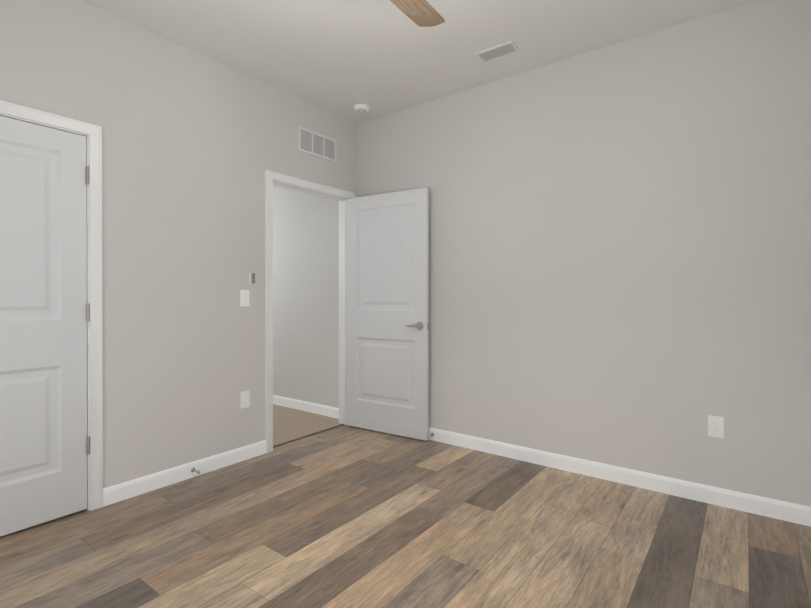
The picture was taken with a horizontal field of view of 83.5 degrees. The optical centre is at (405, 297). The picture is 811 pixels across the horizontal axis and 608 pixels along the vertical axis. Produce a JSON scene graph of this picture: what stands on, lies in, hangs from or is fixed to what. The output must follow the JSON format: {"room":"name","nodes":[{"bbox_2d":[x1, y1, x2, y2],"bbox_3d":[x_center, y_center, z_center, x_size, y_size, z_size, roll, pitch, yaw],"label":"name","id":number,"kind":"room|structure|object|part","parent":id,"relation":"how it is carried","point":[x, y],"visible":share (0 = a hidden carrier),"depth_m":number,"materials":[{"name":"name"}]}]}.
{"room":"empty bedroom","nodes":[
{"label":"empty bedroom","id":0,"kind":"room"},
{"bbox_2d":[0,0,356,488],"bbox_3d":[-1.586,-0.215,2.704,0.120,2.725,3.670,0,0,37],"label":"wall","id":1,"kind":"structure","parent":0,"point":[195,145],"depth_m":2.80,"materials":[{"name":"paint"}]},
{"bbox_2d":[0,116,86,536],"bbox_3d":[-1.909,0.137,2.205,0.138,2.000,0.613,0,0,37],"label":"closet door","id":2,"kind":"structure","parent":1,"relation":"in","point":[43,333],"depth_m":2.29,"materials":[{"name":"white wood"}]},
{"bbox_2d":[0,100,102,510],"bbox_3d":[-1.942,0.131,2.230,0.122,2.035,0.654,0,0,37],"label":"door frame","id":3,"kind":"structure","parent":1,"relation":"attached to","point":[87,164],"depth_m":2.44,"materials":[{"name":"white wood"}]},
{"bbox_2d":[86,166,89,454],"bbox_3d":[-1.716,0.068,2.446,0.045,1.546,0.015,0,0,37],"label":"closet door hinges","id":4,"kind":"object","parent":1,"relation":"attached to","point":[87,310],"visible":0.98,"depth_m":2.43,"materials":[{"name":"silver metal"}]},
{"bbox_2d":[103,440,265,506],"bbox_3d":[-1.347,1.099,2.918,0.013,0.095,1.064,0,0,37],"label":"baseboard","id":5,"kind":"structure","parent":1,"relation":"attached to","point":[132,488],"depth_m":2.82,"materials":[{"name":"white wood"}]},
{"bbox_2d":[240,391,249,408],"bbox_3d":[-1.132,0.721,3.207,0.008,0.116,0.071,0,0,37],"label":"outlet","id":6,"kind":"object","parent":1,"relation":"attached to","point":[245,396],"visible":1,"depth_m":3.21,"materials":[{"name":"white plastic"}]},
{"bbox_2d":[240,290,249,306],"bbox_3d":[-1.131,0.005,3.203,0.010,0.116,0.071,0,0,37],"label":"light switch","id":7,"kind":"object","parent":1,"relation":"attached to","point":[242,292],"depth_m":3.20,"materials":[{"name":"white plastic"}]},
{"bbox_3d":[-1.130,0.005,3.202,0.006,0.102,0.033,0,0,37],"label":"rocker light switch","id":8,"kind":"part","parent":7,"relation":"part of","materials":[{"name":"white plastic"}]},
{"bbox_2d":[250,272,254,284],"bbox_3d":[-1.092,-0.135,3.247,0.020,0.090,0.038,0,0,37],"label":"remote","id":9,"kind":"object","parent":1,"relation":"attached to","point":[252,278],"visible":0.98,"depth_m":3.23,"materials":[{"name":"white plastic"}]},
{"bbox_2d":[273,424,344,447],"bbox_3d":[-0.797,1.140,3.762,0.038,0.006,0.818,0,0,37],"label":"trim","id":10,"kind":"structure","parent":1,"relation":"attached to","point":[296,439],"depth_m":3.73,"materials":[{"name":"wood"}]},
{"bbox_2d":[265,170,354,452],"bbox_3d":[-0.797,0.103,3.758,0.160,2.080,0.946,0,0,37],"label":"door frame","id":11,"kind":"structure","parent":1,"relation":"attached to","point":[270,176],"depth_m":3.55,"materials":[{"name":"white wood"}]},
{"bbox_2d":[298,126,335,162],"bbox_3d":[-0.721,-1.257,3.744,0.011,0.195,0.410,0,0,37],"label":"air vent","id":12,"kind":"object","parent":1,"relation":"in","point":[313,143],"visible":1,"depth_m":3.73,"materials":[{"name":"white metal"}]},
{"bbox_2d":[347,187,428,440],"bbox_3d":[-0.166,0.131,3.813,0.815,2.000,0.138,0,0,32],"label":"entry door","id":13,"kind":"structure","parent":1,"relation":"in","point":[387,312],"depth_m":3.78,"materials":[{"name":"white wood"}]},
{"bbox_3d":[0.104,0.226,3.643,0.176,0.064,0.138,0,0,32],"label":"handle","id":14,"kind":"part","parent":13,"relation":"part of","materials":[{"name":"silver metal"}]},
{"bbox_2d":[0,404,810,607],"bbox_3d":[-1.129,1.178,2.368,5.660,0.060,3.670,0,0,37],"label":"floor","id":15,"kind":"structure","parent":0,"point":[345,516],"depth_m":2.14,"materials":[{"name":"brown wood"}]},
{"bbox_2d":[80,0,755,122],"bbox_3d":[-1.093,-1.617,2.405,5.660,0.080,3.790,0,0,37],"label":"ceiling","id":16,"kind":"structure","parent":0,"point":[342,58],"depth_m":2.75,"materials":[{"name":"paint"}]},
{"bbox_2d":[354,104,369,112],"bbox_3d":[-0.365,-1.567,3.777,0.132,0.030,0.132,0,0,37],"label":"smoke detector","id":17,"kind":"object","parent":16,"relation":"attached to","point":[361,108],"visible":1,"depth_m":3.75,"materials":[{"name":"white plastic"}]},
{"bbox_2d":[390,0,444,26],"bbox_3d":[-0.140,-1.409,1.891,1.173,0.332,1.055,0,0,37],"label":"fan","id":18,"kind":"object","parent":16,"relation":"hanging from","point":[422,13],"visible":1,"depth_m":2.22,"materials":[{"name":"brown wood"}]},
{"bbox_2d":[475,41,519,62],"bbox_3d":[0.590,-1.575,2.918,0.255,0.008,0.135,0,0,37],"label":"ceiling vent","id":19,"kind":"object","parent":16,"relation":"in","point":[498,46],"visible":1,"depth_m":2.90,"materials":[{"name":"white metal"}]},
{"bbox_2d":[479,44,516,60],"bbox_3d":[0.591,-1.575,2.918,0.223,0.006,0.097,0,0,37],"label":"louvres","id":20,"kind":"object","parent":19,"relation":"attached to","point":[498,52],"visible":1,"depth_m":2.92,"materials":[{"name":"grey metal"}]},
{"bbox_2d":[273,0,810,506],"bbox_3d":[0.007,-0.220,3.879,5.660,2.725,0.120,0,0,37],"label":"wall","id":21,"kind":"structure","parent":0,"point":[619,254],"depth_m":2.82,"materials":[{"name":"paint"}]},
{"bbox_2d":[273,395,338,418],"bbox_3d":[-1.369,1.091,4.832,2.080,0.095,0.013,0,0,37],"label":"baseboard","id":22,"kind":"structure","parent":21,"relation":"attached to","point":[315,408],"depth_m":4.53,"materials":[{"name":"white wood"}]},
{"bbox_2d":[429,427,810,526],"bbox_3d":[0.831,1.098,3.166,3.200,0.095,0.040,0,0,37],"label":"baseboard","id":23,"kind":"structure","parent":21,"relation":"attached to","point":[773,508],"depth_m":2.73,"materials":[{"name":"white wood"}]},
{"bbox_2d":[708,416,723,438],"bbox_3d":[1.721,0.718,2.518,0.071,0.116,0.008,0,0,37],"label":"outlet","id":24,"kind":"object","parent":21,"relation":"attached to","point":[718,427],"visible":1,"depth_m":2.51,"materials":[{"name":"white plastic"}]}
]}

